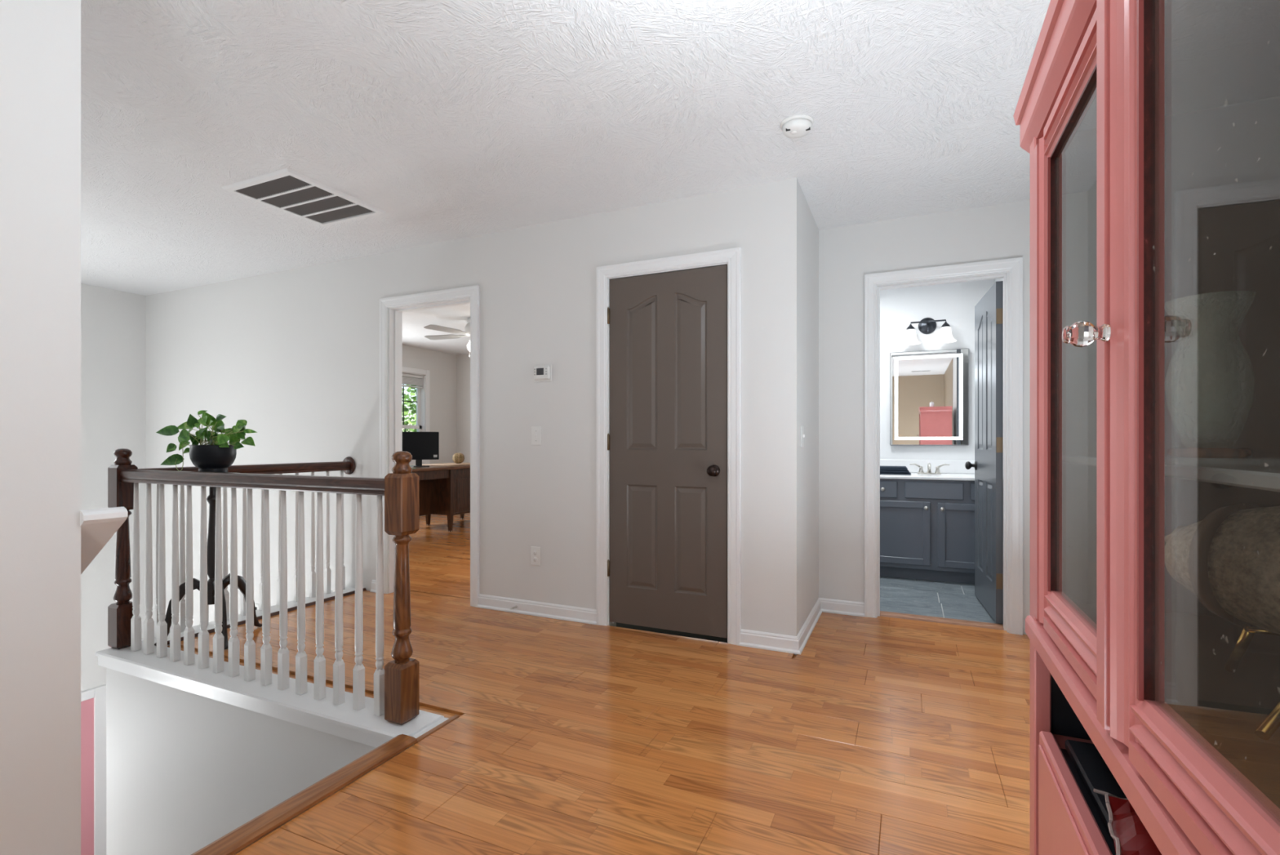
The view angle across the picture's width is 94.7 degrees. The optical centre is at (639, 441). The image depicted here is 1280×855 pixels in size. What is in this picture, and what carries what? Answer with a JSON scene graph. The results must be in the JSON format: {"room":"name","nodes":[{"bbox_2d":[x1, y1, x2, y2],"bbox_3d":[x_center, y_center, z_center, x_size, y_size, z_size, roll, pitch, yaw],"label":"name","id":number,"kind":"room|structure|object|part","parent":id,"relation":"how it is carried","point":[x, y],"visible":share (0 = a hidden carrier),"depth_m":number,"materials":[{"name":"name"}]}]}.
{"room":"upstairs landing","nodes":[
{"label":"upstairs landing","id":0,"kind":"room"},
{"bbox_2d":[0,0,80,854],"bbox_3d":[-2.101,1.425,-0.368,0.120,5.550,3.790,0,0,24],"label":"wall","id":1,"kind":"structure","parent":0,"point":[40,40],"depth_m":1.27,"materials":[{"name":"white paint"}]},
{"bbox_2d":[106,667,376,854],"bbox_3d":[-1.790,2.646,2.659,2.020,3.108,0.120,0,0,24],"label":"wall","id":2,"kind":"structure","parent":0,"point":[185,770],"depth_m":2.72,"materials":[{"name":"white paint"}]},
{"bbox_2d":[95,640,444,746],"bbox_3d":[-1.781,1.113,2.676,2.122,0.073,0.203,0,0,24],"label":"trim","id":3,"kind":"structure","parent":2,"relation":"attached to","point":[362,726],"depth_m":2.52,"materials":[{"name":"white paint"}]},
{"bbox_2d":[107,448,419,724],"bbox_3d":[-1.819,0.557,2.692,2.065,1.040,0.092,0,0,24],"label":"balustrade","id":4,"kind":"object","parent":3,"relation":"on","point":[396,686],"visible":0.99,"depth_m":2.60,"materials":[{"name":"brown wood"}]},
{"bbox_3d":[-2.717,0.557,3.101,0.092,1.040,0.092,0,0,24],"label":"newel post","id":5,"kind":"part","parent":4,"relation":"part of","materials":[{"name":"brown wood"}]},
{"bbox_3d":[-1.819,0.178,2.692,1.887,0.064,0.066,0,0,24],"label":"handrail","id":6,"kind":"part","parent":4,"relation":"part of","materials":[{"name":"brown wood"}]},
{"bbox_3d":[-0.921,0.557,2.284,0.092,1.040,0.092,0,0,24],"label":"newel post","id":7,"kind":"part","parent":4,"relation":"part of","materials":[{"name":"brown wood"}]},
{"bbox_2d":[191,733,417,854],"bbox_3d":[-1.028,1.084,1.726,0.090,0.040,0.902,0,0,24],"label":"trim","id":8,"kind":"structure","parent":2,"relation":"attached to","point":[248,833],"depth_m":1.75,"materials":[{"name":"brown wood"}]},
{"bbox_2d":[408,716,448,747],"bbox_3d":[-0.796,1.134,2.229,0.041,0.092,0.200,0,0,24],"label":"trim","id":9,"kind":"structure","parent":2,"relation":"attached to","point":[442,720],"depth_m":2.24,"materials":[{"name":"white paint"}]},
{"bbox_2d":[413,714,459,744],"bbox_3d":[-0.764,1.084,2.224,0.022,0.016,0.223,0,0,24],"label":"trim","id":10,"kind":"structure","parent":2,"relation":"attached to","point":[455,716],"depth_m":2.22,"materials":[{"name":"brown wood"}]},
{"bbox_2d":[80,283,456,691],"bbox_3d":[-4.422,1.425,5.965,0.152,5.550,7.600,0,0,24],"label":"wall","id":11,"kind":"structure","parent":0,"point":[113,322],"depth_m":5.23,"materials":[{"name":"white paint"}]},
{"bbox_2d":[80,684,106,854],"bbox_3d":[-4.878,3.167,4.701,0.087,2.065,1.030,0,0,24],"label":"door","id":12,"kind":"structure","parent":11,"relation":"in","point":[93,700],"depth_m":5.10,"materials":[{"name":"pink paint"}]},
{"bbox_2d":[402,366,429,465],"bbox_3d":[-3.450,-0.343,8.077,0.172,1.405,1.380,0,0,24],"label":"window","id":13,"kind":"structure","parent":11,"relation":"in","point":[422,402],"depth_m":8.61,"materials":[{"name":"white paint"}]},
{"bbox_3d":[-3.469,-0.350,8.086,0.060,1.220,1.210,0,0,24],"label":"sash","id":14,"kind":"part","parent":13,"relation":"part of","materials":[{"name":"white paint"}]},
{"bbox_2d":[402,373,422,388],"bbox_3d":[-3.433,-0.867,8.069,0.046,0.183,1.202,0,0,24],"label":"window blind","id":15,"kind":"object","parent":13,"relation":"attached to","point":[407,379],"visible":0.36,"depth_m":8.44,"materials":[{"name":"white"}]},
{"bbox_3d":[-3.433,-0.785,8.069,0.042,0.020,1.190,0,0,24],"label":"rail","id":16,"kind":"part","parent":15,"relation":"part of","materials":[{"name":"white"}]},
{"bbox_2d":[456,353,470,462],"bbox_3d":[-0.878,-0.135,8.374,4.330,2.430,0.120,0,0,24],"label":"wall","id":17,"kind":"structure","parent":0,"point":[463,361],"depth_m":9.16,"materials":[{"name":"white paint"}]},
{"bbox_2d":[145,177,800,654],"bbox_3d":[-1.864,1.425,4.297,5.910,5.550,0.120,0,0,24],"label":"wall","id":18,"kind":"structure","parent":0,"point":[537,283],"depth_m":3.76,"materials":[{"name":"white paint"}]},
{"bbox_2d":[254,603,258,609],"bbox_3d":[-3.079,1.380,4.777,0.200,0.120,0.011,0,0,24],"label":"wall outlet","id":19,"kind":"object","parent":18,"relation":"attached to","point":[256,606],"visible":0.04,"depth_m":4.79,"materials":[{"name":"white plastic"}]},
{"bbox_2d":[167,587,366,644],"bbox_3d":[-2.259,1.072,3.708,0.018,0.016,1.280,0,0,24],"label":"trim","id":20,"kind":"structure","parent":18,"relation":"attached to","point":[211,630],"depth_m":3.69,"materials":[{"name":"white wood"}]},
{"bbox_2d":[369,579,376,592],"bbox_3d":[-1.897,1.038,4.233,0.083,0.082,0.024,0,0,24],"label":"baseboard","id":21,"kind":"structure","parent":18,"relation":"attached to","point":[373,581],"depth_m":4.24,"materials":[{"name":"white paint"}]},
{"bbox_2d":[379,284,479,607],"bbox_3d":[-1.455,0.030,4.034,0.880,2.099,0.020,0,0,24],"label":"trim","id":22,"kind":"structure","parent":18,"relation":"attached to","point":[472,291],"depth_m":3.94,"materials":[{"name":"white paint"}]},
{"bbox_2d":[388,297,470,593],"bbox_3d":[-1.426,0.060,4.098,0.760,2.039,0.118,0,0,24],"label":"trim","id":23,"kind":"structure","parent":18,"relation":"attached to","point":[395,313],"depth_m":4.22,"materials":[{"name":"white paint"}]},
{"bbox_2d":[530,546,540,565],"bbox_3d":[-0.651,0.713,3.674,0.072,0.116,0.009,0,0,24],"label":"wall outlet","id":24,"kind":"object","parent":18,"relation":"attached to","point":[535,551],"visible":1,"depth_m":3.67,"materials":[{"name":"white plastic"}]},
{"bbox_2d":[531,426,541,444],"bbox_3d":[-0.647,-0.035,3.669,0.072,0.116,0.016,0,0,24],"label":"light switch","id":25,"kind":"object","parent":18,"relation":"attached to","point":[535,430],"visible":1,"depth_m":3.67,"materials":[{"name":"white plastic"}]},
{"bbox_2d":[476,593,596,624],"bbox_3d":[-0.654,1.038,3.668,0.883,0.082,0.024,0,0,24],"label":"baseboard","id":26,"kind":"structure","parent":18,"relation":"attached to","point":[582,615],"depth_m":3.65,"materials":[{"name":"white paint"}]},
{"bbox_2d":[533,364,551,382],"bbox_3d":[-0.606,-0.421,3.644,0.130,0.102,0.026,0,0,24],"label":"thermostat","id":27,"kind":"object","parent":18,"relation":"attached to","point":[541,372],"visible":1,"depth_m":3.63,"materials":[{"name":"white plastic"}]},
{"bbox_2d":[607,264,727,637],"bbox_3d":[0.134,0.054,3.310,0.720,2.008,0.103,0,0,24],"label":"door","id":28,"kind":"structure","parent":18,"relation":"in","point":[667,439],"depth_m":3.31,"materials":[{"name":"brown paint"}]},
{"bbox_3d":[0.391,0.158,3.174,0.064,0.064,0.067,0,0,24],"label":"knob","id":29,"kind":"part","parent":28,"relation":"part of","materials":[{"name":"brown metal"}]},
{"bbox_2d":[596,247,741,644],"bbox_3d":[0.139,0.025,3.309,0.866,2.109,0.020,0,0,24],"label":"trim","id":30,"kind":"structure","parent":18,"relation":"attached to","point":[731,255],"depth_m":3.25,"materials":[{"name":"white paint"}]},
{"bbox_2d":[80,0,1050,355],"bbox_3d":[-1.750,-1.410,3.146,7.350,0.120,10.520,0,0,24],"label":"ceiling","id":31,"kind":"structure","parent":0,"point":[451,119],"depth_m":2.44,"materials":[{"name":"white paint"}]},
{"bbox_2d":[221,168,386,226],"bbox_3d":[-1.856,-1.343,3.299,0.530,0.013,0.610,0,0,24],"label":"ceiling vent","id":32,"kind":"object","parent":31,"relation":"in","point":[287,190],"visible":1,"depth_m":3.25,"materials":[{"name":"grey metal"}]},
{"bbox_3d":[-1.938,-1.345,3.118,0.450,0.010,0.132,0,0,24],"label":"grille panel","id":33,"kind":"part","parent":32,"relation":"part of","materials":[{"name":"grey metal"}]},
{"bbox_3d":[-1.883,-1.345,3.239,0.450,0.010,0.132,0,0,24],"label":"grille panel","id":34,"kind":"part","parent":32,"relation":"part of","materials":[{"name":"grey metal"}]},
{"bbox_3d":[-1.829,-1.345,3.359,0.450,0.010,0.132,0,0,24],"label":"grille panel","id":35,"kind":"part","parent":32,"relation":"part of","materials":[{"name":"grey metal"}]},
{"bbox_3d":[-1.774,-1.345,3.480,0.450,0.010,0.132,0,0,24],"label":"grille panel","id":36,"kind":"part","parent":32,"relation":"part of","materials":[{"name":"grey metal"}]},
{"bbox_2d":[423,317,470,357],"bbox_3d":[-1.836,-1.136,6.482,1.195,0.428,1.202,0,0,24],"label":"ceiling fan","id":37,"kind":"object","parent":31,"relation":"hanging from","point":[432,326],"visible":0.33,"depth_m":6.41,"materials":[{"name":"white paint"}]},
{"bbox_3d":[-2.166,-1.169,6.596,0.490,0.025,0.144,0,0,16],"label":"blade","id":38,"kind":"part","parent":37,"relation":"part of","materials":[{"name":"grey plastic"}]},
{"bbox_3d":[-2.018,-1.169,6.180,0.144,0.025,0.490,0,0,34],"label":"blade","id":39,"kind":"part","parent":37,"relation":"part of","materials":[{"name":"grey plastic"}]},
{"bbox_3d":[-1.806,-1.028,6.489,0.190,0.125,0.190,0,0,24],"label":"lamp shade","id":40,"kind":"part","parent":37,"relation":"part of","materials":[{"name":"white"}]},
{"bbox_2d":[780,114,813,138],"bbox_3d":[0.666,-1.327,2.504,0.138,0.047,0.138,0,0,24],"label":"smoke detector","id":41,"kind":"object","parent":31,"relation":"attached to","point":[797,126],"visible":1,"depth_m":2.47,"materials":[{"name":"white plastic"}]},
{"bbox_2d":[167,512,1030,854],"bbox_3d":[-1.757,1.149,3.106,7.090,0.141,10.200,0,0,24],"label":"floor","id":42,"kind":"structure","parent":0,"point":[884,735],"depth_m":2.16,"materials":[{"name":"brown wood"}]},
{"bbox_2d":[154,486,262,649],"bbox_3d":[-2.368,0.626,3.210,0.422,0.902,0.424,0,0,-10],"label":"plant stand","id":43,"kind":"object","parent":42,"relation":"on","point":[211,499],"visible":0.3,"depth_m":3.19,"materials":[{"name":"black metal"}]},
{"bbox_3d":[-2.456,0.907,3.158,0.231,0.340,0.028,0,0,-25],"label":"leg","id":44,"kind":"part","parent":43,"relation":"part of","materials":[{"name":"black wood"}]},
{"bbox_2d":[155,409,257,472],"bbox_3d":[-2.335,0.003,3.216,0.519,0.344,0.209,0,0,-8],"label":"potted plant","id":45,"kind":"object","parent":43,"relation":"on","point":[218,455],"visible":0.99,"depth_m":3.19,"materials":[{"name":"green plant"}]},
{"bbox_3d":[-2.476,0.084,3.193,0.090,0.159,0.012,0,0,12],"label":"stem","id":46,"kind":"part","parent":45,"relation":"part of","materials":[{"name":"green plant"}]},
{"bbox_3d":[-2.327,0.097,3.218,0.209,0.156,0.209,0,0,24],"label":"pot","id":47,"kind":"part","parent":45,"relation":"part of","materials":[{"name":"black ceramic"}]},
{"bbox_3d":[-2.221,0.907,3.122,0.231,0.340,0.028,0,0,42],"label":"leg","id":48,"kind":"part","parent":43,"relation":"part of","materials":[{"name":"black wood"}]},
{"bbox_3d":[-2.260,0.907,3.343,0.028,0.340,0.231,0,0,28],"label":"leg","id":49,"kind":"part","parent":43,"relation":"part of","materials":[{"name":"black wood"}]},
{"bbox_2d":[411,465,470,531],"bbox_3d":[-2.571,0.690,7.211,0.790,0.780,2.100,0,0,24],"label":"office desk","id":50,"kind":"object","parent":42,"relation":"on","point":[443,490],"visible":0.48,"depth_m":7.13,"materials":[{"name":"brown wood"}]},
{"bbox_2d":[402,431,439,466],"bbox_3d":[-2.623,0.092,6.997,0.450,0.415,0.160,0,0,-20],"label":"monitor","id":51,"kind":"object","parent":50,"relation":"on","point":[421,446],"visible":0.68,"depth_m":6.98,"materials":[{"name":"black plastic"}]},
{"bbox_3d":[-2.612,0.044,6.967,0.426,0.296,0.002,0,0,-20],"label":"screen panel","id":52,"kind":"part","parent":51,"relation":"part of","materials":[{"name":"black"}]},
{"bbox_3d":[-2.713,0.640,6.742,0.020,0.480,1.030,0,0,24],"label":"modesty panel","id":53,"kind":"part","parent":50,"relation":"part of","materials":[{"name":"brown wood"}]},
{"bbox_3d":[-2.734,0.707,7.614,0.060,0.747,0.060,0,0,24],"label":"leg","id":54,"kind":"part","parent":50,"relation":"part of","materials":[{"name":"brown wood"}]},
{"bbox_2d":[422,462,470,466],"bbox_3d":[-2.369,0.292,7.558,0.470,0.016,0.700,0,0,24],"label":"wooden board","id":55,"kind":"object","parent":50,"relation":"on","point":[462,463],"visible":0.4,"depth_m":7.37,"materials":[{"name":"brown wood"}]},
{"bbox_2d":[452,452,464,463],"bbox_3d":[-2.350,0.215,7.637,0.143,0.138,0.143,0,0,-43],"label":"woven ball","id":56,"kind":"object","parent":55,"relation":"on","point":[458,458],"visible":1,"depth_m":7.59,"materials":[{"name":"beige wicker"}]},
{"bbox_3d":[-2.275,0.707,7.076,0.060,0.747,0.060,0,0,24],"label":"leg","id":57,"kind":"part","parent":50,"relation":"part of","materials":[{"name":"brown wood"}]},
{"bbox_3d":[-2.072,0.877,7.522,0.015,0.025,0.940,0,0,24],"label":"pedestal trim","id":58,"kind":"part","parent":50,"relation":"part of","materials":[{"name":"brown wood"}]},
{"bbox_3d":[-2.066,0.645,7.541,0.008,0.370,0.780,0,0,24],"label":"pedestal panel","id":59,"kind":"part","parent":50,"relation":"part of","materials":[{"name":"brown wood"}]},
{"bbox_2d":[880,478,974,583],"bbox_3d":[2.116,0.687,4.857,1.432,0.786,0.602,0,0,24],"label":"bathroom vanity","id":60,"kind":"object","parent":42,"relation":"on","point":[927,526],"visible":0.5,"depth_m":4.52,"materials":[{"name":"grey wood"}]},
{"bbox_3d":[1.917,0.376,4.654,0.207,0.132,0.018,0,0,24],"label":"drawer","id":61,"kind":"part","parent":60,"relation":"part of","materials":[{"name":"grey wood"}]},
{"bbox_3d":[2.022,0.708,4.606,0.439,0.488,0.018,0,0,24],"label":"door","id":62,"kind":"part","parent":60,"relation":"part of","materials":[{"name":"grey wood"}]},
{"bbox_2d":[880,472,974,480],"bbox_3d":[2.117,0.280,4.864,1.447,0.026,0.588,0,0,24],"label":"countertop","id":63,"kind":"structure","parent":60,"relation":"on","point":[944,476],"depth_m":4.57,"materials":[{"name":"white stone"}]},
{"bbox_2d":[880,471,911,475],"bbox_3d":[2.066,0.258,4.883,0.320,0.018,0.240,0,0,24],"label":"folded towel","id":64,"kind":"object","parent":63,"relation":"on","point":[881,473],"visible":0.55,"depth_m":4.76,"materials":[{"name":"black fabric"}]},
{"bbox_2d":[880,469,908,472],"bbox_3d":[2.059,0.237,4.886,0.305,0.020,0.240,0,0,24],"label":"folded towel","id":65,"kind":"object","parent":64,"relation":"on","point":[881,470],"visible":0.46,"depth_m":4.76,"materials":[{"name":"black fabric"}]},
{"bbox_2d":[880,465,907,469],"bbox_3d":[2.055,0.216,4.888,0.295,0.020,0.240,0,0,24],"label":"folded towel","id":66,"kind":"object","parent":65,"relation":"on","point":[882,467],"visible":0.6,"depth_m":4.78,"materials":[{"name":"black fabric"}]},
{"bbox_2d":[909,462,949,474],"bbox_3d":[2.373,0.222,4.837,0.296,0.090,0.129,0,0,24],"label":"bathroom faucet","id":67,"kind":"object","parent":63,"relation":"on","point":[929,466],"visible":1,"depth_m":4.85,"materials":[{"name":"silver metal"}]},
{"bbox_3d":[2.300,0.220,4.898,0.110,0.076,0.043,0,0,-1],"label":"handle","id":68,"kind":"part","parent":67,"relation":"part of","materials":[{"name":"silver metal"}]},
{"bbox_3d":[2.373,0.218,4.837,0.040,0.084,0.129,0,0,24],"label":"spout","id":69,"kind":"part","parent":67,"relation":"part of","materials":[{"name":"silver metal"}]},
{"bbox_3d":[2.467,0.220,4.822,0.043,0.076,0.110,0,0,-40],"label":"handle","id":70,"kind":"part","parent":67,"relation":"part of","materials":[{"name":"silver metal"}]},
{"bbox_3d":[2.243,0.375,4.506,0.403,0.130,0.018,0,0,24],"label":"drawer","id":71,"kind":"part","parent":60,"relation":"part of","materials":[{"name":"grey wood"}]},
{"bbox_3d":[2.460,0.710,4.407,0.419,0.484,0.018,0,0,24],"label":"door","id":72,"kind":"part","parent":60,"relation":"part of","materials":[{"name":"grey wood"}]},
{"bbox_3d":[2.561,0.375,4.361,0.197,0.130,0.018,0,0,24],"label":"drawer","id":73,"kind":"part","parent":60,"relation":"part of","materials":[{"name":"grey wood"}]},
{"bbox_2d":[1013,0,1279,854],"bbox_3d":[0.619,0.274,0.484,0.473,1.612,0.834,0,0,24],"label":"china hutch","id":74,"kind":"object","parent":42,"relation":"on","point":[1149,130],"visible":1,"depth_m":0.68,"materials":[{"name":"pink paint"}]},
{"bbox_3d":[0.632,-0.490,0.478,0.446,0.084,0.834,0,0,24],"label":"crown","id":75,"kind":"part","parent":74,"relation":"part of","materials":[{"name":"pink paint"}]},
{"bbox_3d":[0.513,-0.409,0.693,0.020,0.046,0.262,0,0,24],"label":"rail","id":76,"kind":"part","parent":74,"relation":"part of","materials":[{"name":"pink paint"}]},
{"bbox_3d":[0.513,0.231,0.693,0.020,0.055,0.262,0,0,24],"label":"rail","id":77,"kind":"part","parent":74,"relation":"part of","materials":[{"name":"pink paint"}]},
{"bbox_3d":[0.795,0.300,0.816,0.428,1.560,0.020,0,0,24],"label":"panel","id":78,"kind":"part","parent":74,"relation":"part of","materials":[{"name":"pink paint"}]},
{"bbox_3d":[0.446,0.690,0.543,0.017,0.541,0.686,0,0,24],"label":"panel","id":79,"kind":"part","parent":74,"relation":"part of","materials":[{"name":"pink paint"}]},
{"bbox_3d":[0.397,-0.096,0.526,0.033,0.024,0.024,0,0,23],"label":"glass knob","id":80,"kind":"part","parent":74,"relation":"part of","materials":[{"name":"clear glass"}]},
{"bbox_3d":[0.443,0.281,0.544,0.028,0.038,0.790,0,0,24],"label":"apron rail","id":81,"kind":"part","parent":74,"relation":"part of","materials":[{"name":"pink paint"}]},
{"bbox_2d":[1093,787,1161,854],"bbox_3d":[0.544,0.413,0.625,0.097,0.024,0.125,0,0,24],"label":"pouch","id":82,"kind":"object","parent":74,"relation":"on","point":[1130,836],"visible":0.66,"depth_m":0.62,"materials":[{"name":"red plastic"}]},
{"bbox_2d":[1062,454,1279,492],"bbox_3d":[0.644,0.025,0.460,0.383,0.012,0.746,0,0,24],"label":"shelf","id":83,"kind":"object","parent":74,"relation":"attached to","point":[1262,472],"depth_m":0.47,"materials":[{"name":"clear glass"}]},
{"bbox_3d":[0.362,0.231,0.371,0.020,0.055,0.222,0,0,23],"label":"rail","id":84,"kind":"part","parent":74,"relation":"part of","materials":[{"name":"pink paint"}]},
{"bbox_2d":[1166,447,1253,457],"bbox_3d":[0.693,0.013,0.720,0.076,0.012,0.076,0,0,24],"label":"display base","id":85,"kind":"object","parent":74,"relation":"on","point":[1197,452],"visible":0.98,"depth_m":0.69,"materials":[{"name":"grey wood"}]},
{"bbox_2d":[1164,290,1256,447],"bbox_3d":[0.693,-0.084,0.720,0.082,0.182,0.082,0,0,24],"label":"vase","id":86,"kind":"object","parent":85,"relation":"on","point":[1210,380],"visible":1,"depth_m":0.69,"materials":[{"name":"white ceramic"}]},
{"bbox_2d":[1224,626,1279,739],"bbox_3d":[0.606,0.207,0.505,0.181,0.059,0.186,0,0,24],"label":"stand","id":87,"kind":"object","parent":74,"relation":"on","point":[1271,723],"visible":1,"depth_m":0.57,"materials":[{"name":"gold metal"}]},
{"bbox_2d":[1164,502,1279,634],"bbox_3d":[0.592,0.115,0.510,0.124,0.124,0.263,0,0,-16],"label":"jar","id":88,"kind":"object","parent":87,"relation":"on","point":[1229,558],"visible":0.95,"depth_m":0.54,"materials":[{"name":"ceramic"}]},
{"bbox_3d":[0.576,0.104,0.627,0.024,0.029,0.029,0,0,-18],"label":"spout","id":89,"kind":"part","parent":88,"relation":"part of","materials":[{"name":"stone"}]},
{"bbox_3d":[0.596,0.207,0.587,0.008,0.056,0.044,0,0,24],"label":"leg","id":90,"kind":"part","parent":87,"relation":"part of","materials":[{"name":"gold metal"}]},
{"bbox_3d":[0.547,0.207,0.490,0.120,0.059,0.008,0,0,-22],"label":"leg","id":91,"kind":"part","parent":87,"relation":"part of","materials":[{"name":"gold metal"}]},
{"bbox_2d":[800,188,818,627],"bbox_3d":[0.941,-0.135,3.472,0.120,2.430,0.700,0,0,24],"label":"wall","id":92,"kind":"structure","parent":0,"point":[809,228],"depth_m":3.41,"materials":[{"name":"white paint"}]},
{"bbox_2d":[738,597,864,654],"bbox_3d":[0.957,1.038,3.386,0.312,0.082,0.973,0,0,41],"label":"baseboard","id":93,"kind":"structure","parent":92,"relation":"attached to","point":[751,638],"depth_m":3.12,"materials":[{"name":"white paint"}]},
{"bbox_2d":[800,425,804,447],"bbox_3d":[0.875,-0.028,3.162,0.016,0.116,0.072,0,0,24],"label":"light switch","id":94,"kind":"object","parent":92,"relation":"attached to","point":[802,435],"visible":1,"depth_m":3.15,"materials":[{"name":"white plastic"}]},
{"bbox_2d":[818,199,1030,634],"bbox_3d":[1.648,-0.135,3.601,1.300,2.430,0.120,0,0,24],"label":"wall","id":95,"kind":"structure","parent":0,"point":[848,253],"depth_m":3.67,"materials":[{"name":"white paint"}]},
{"bbox_2d":[880,610,1004,630],"bbox_3d":[1.805,1.077,3.562,0.682,0.015,0.090,0,0,24],"label":"threshold","id":96,"kind":"object","parent":95,"relation":"attached to","point":[888,614],"depth_m":3.54,"materials":[{"name":"brown wood"}]},
{"bbox_2d":[864,257,1022,635],"bbox_3d":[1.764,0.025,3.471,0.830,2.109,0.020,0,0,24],"label":"trim","id":97,"kind":"structure","parent":95,"relation":"attached to","point":[1014,266],"depth_m":3.35,"materials":[{"name":"white paint"}]},
{"bbox_2d":[964,280,1003,622],"bbox_3d":[2.227,0.062,3.778,0.170,2.005,0.694,0,0,20],"label":"door","id":98,"kind":"structure","parent":95,"relation":"in","point":[988,311],"depth_m":3.64,"materials":[{"name":"grey wood"}]},
{"bbox_3d":[2.279,0.165,4.065,0.067,0.064,0.064,0,0,20],"label":"knob","id":99,"kind":"part","parent":98,"relation":"part of","materials":[{"name":"black plastic"}]},
{"bbox_2d":[880,279,995,473],"bbox_3d":[2.142,-0.135,5.244,1.760,2.430,0.120,0,0,24],"label":"wall","id":100,"kind":"structure","parent":0,"point":[955,303],"depth_m":5.04,"materials":[{"name":"white paint"}]},
{"bbox_2d":[880,458,974,473],"bbox_3d":[2.234,0.211,5.123,1.447,0.112,0.020,0,0,24],"label":"backsplash","id":101,"kind":"structure","parent":100,"relation":"attached to","point":[956,466],"depth_m":5.00,"materials":[{"name":"white stone"}]},
{"bbox_2d":[900,317,956,345],"bbox_3d":[2.417,-0.941,4.953,0.425,0.230,0.178,0,0,24],"label":"vanity light","id":102,"kind":"object","parent":100,"relation":"attached to","point":[926,325],"visible":1,"depth_m":4.96,"materials":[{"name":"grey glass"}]},
{"bbox_3d":[2.293,-0.886,4.999,0.160,0.120,0.160,0,0,24],"label":"lamp shade","id":103,"kind":"part","parent":102,"relation":"part of","materials":[{"name":"white glass"}]},
{"bbox_3d":[2.445,-0.986,5.020,0.140,0.140,0.032,0,0,24],"label":"plate","id":104,"kind":"part","parent":102,"relation":"part of","materials":[{"name":"grey metal"}]},
{"bbox_3d":[2.534,-0.886,4.890,0.160,0.120,0.160,0,0,24],"label":"lamp shade","id":105,"kind":"part","parent":102,"relation":"part of","materials":[{"name":"white glass"}]},
{"bbox_2d":[889,348,968,444],"bbox_3d":[2.450,-0.369,5.011,0.600,0.802,0.046,0,0,24],"label":"mirror","id":106,"kind":"object","parent":100,"relation":"attached to","point":[929,389],"visible":1,"depth_m":4.99,"materials":[{"name":"grey mirror"}]},
{"bbox_2d":[995,278,1003,281],"bbox_3d":[2.587,-0.135,4.107,0.014,2.430,1.580,0,0,24],"label":"wall","id":107,"kind":"structure","parent":0,"point":[996,279],"depth_m":4.64,"materials":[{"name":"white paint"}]},
{"bbox_3d":[-2.984,4.250,3.427,4.870,0.100,2.630,0,0,24],"label":"floor","id":108,"kind":"structure","parent":0,"visible":0},
{"bbox_2d":[233,747,408,854],"bbox_3d":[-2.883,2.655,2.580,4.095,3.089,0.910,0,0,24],"label":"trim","id":109,"kind":"structure","parent":108,"relation":"on","point":[407,748],"depth_m":1.80,"materials":[{"name":"brown wood"}]},
{"bbox_3d":[-2.352,2.646,3.717,0.120,3.108,1.340,0,0,24],"label":"wall","id":110,"kind":"structure","parent":0,"visible":0},
{"bbox_2d":[141,586,355,645],"bbox_3d":[-2.358,1.114,3.753,0.200,0.072,1.280,0,0,24],"label":"trim","id":111,"kind":"structure","parent":110,"relation":"attached to","point":[273,608],"depth_m":3.77,"materials":[{"name":"white paint"}]},
{"bbox_2d":[137,456,355,638],"bbox_3d":[-2.422,0.595,3.751,0.132,0.965,1.336,0,0,24],"label":"balustrade","id":112,"kind":"object","parent":111,"relation":"on","point":[348,465],"visible":0.45,"depth_m":3.76,"materials":[{"name":"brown wood"}]},
{"bbox_3d":[-2.425,0.178,3.743,0.066,0.064,1.318,0,0,24],"label":"handrail","id":113,"kind":"part","parent":112,"relation":"part of","materials":[{"name":"brown wood"}]},
{"bbox_3d":[-3.494,1.425,2.281,4.610,5.550,0.120,0,0,24],"label":"staircase","id":114,"kind":"structure","parent":0,"visible":0},
{"bbox_2d":[80,506,127,573],"bbox_3d":[-2.098,0.876,1.755,1.907,1.442,0.082,0,0,24],"label":"stair handrail","id":115,"kind":"object","parent":114,"relation":"attached to","point":[98,526],"visible":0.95,"depth_m":1.38,"materials":[{"name":"white paint"}]},
{"label":"outside","id":116,"kind":"structure","parent":0,"visible":0},
{"bbox_3d":[-17.472,4.325,17.831,33.430,0.150,42.000,0,0,24],"label":"lawn","id":117,"kind":"structure","parent":116,"visible":0},
{"bbox_2d":[402,387,416,431],"bbox_3d":[-6.644,0.317,19.693,5.237,7.877,5.193,0,0,24],"label":"tree","id":118,"kind":"object","parent":117,"relation":"on","point":[410,419],"visible":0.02,"depth_m":18.42,"materials":[{"name":"green plant"}]},
{"bbox_2d":[402,384,417,431],"bbox_3d":[-5.821,0.799,13.741,4.064,6.915,4.049,0,0,24],"label":"tree","id":119,"kind":"object","parent":117,"relation":"on","point":[406,410],"visible":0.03,"depth_m":13.71,"materials":[{"name":"green plant"}]}
]}

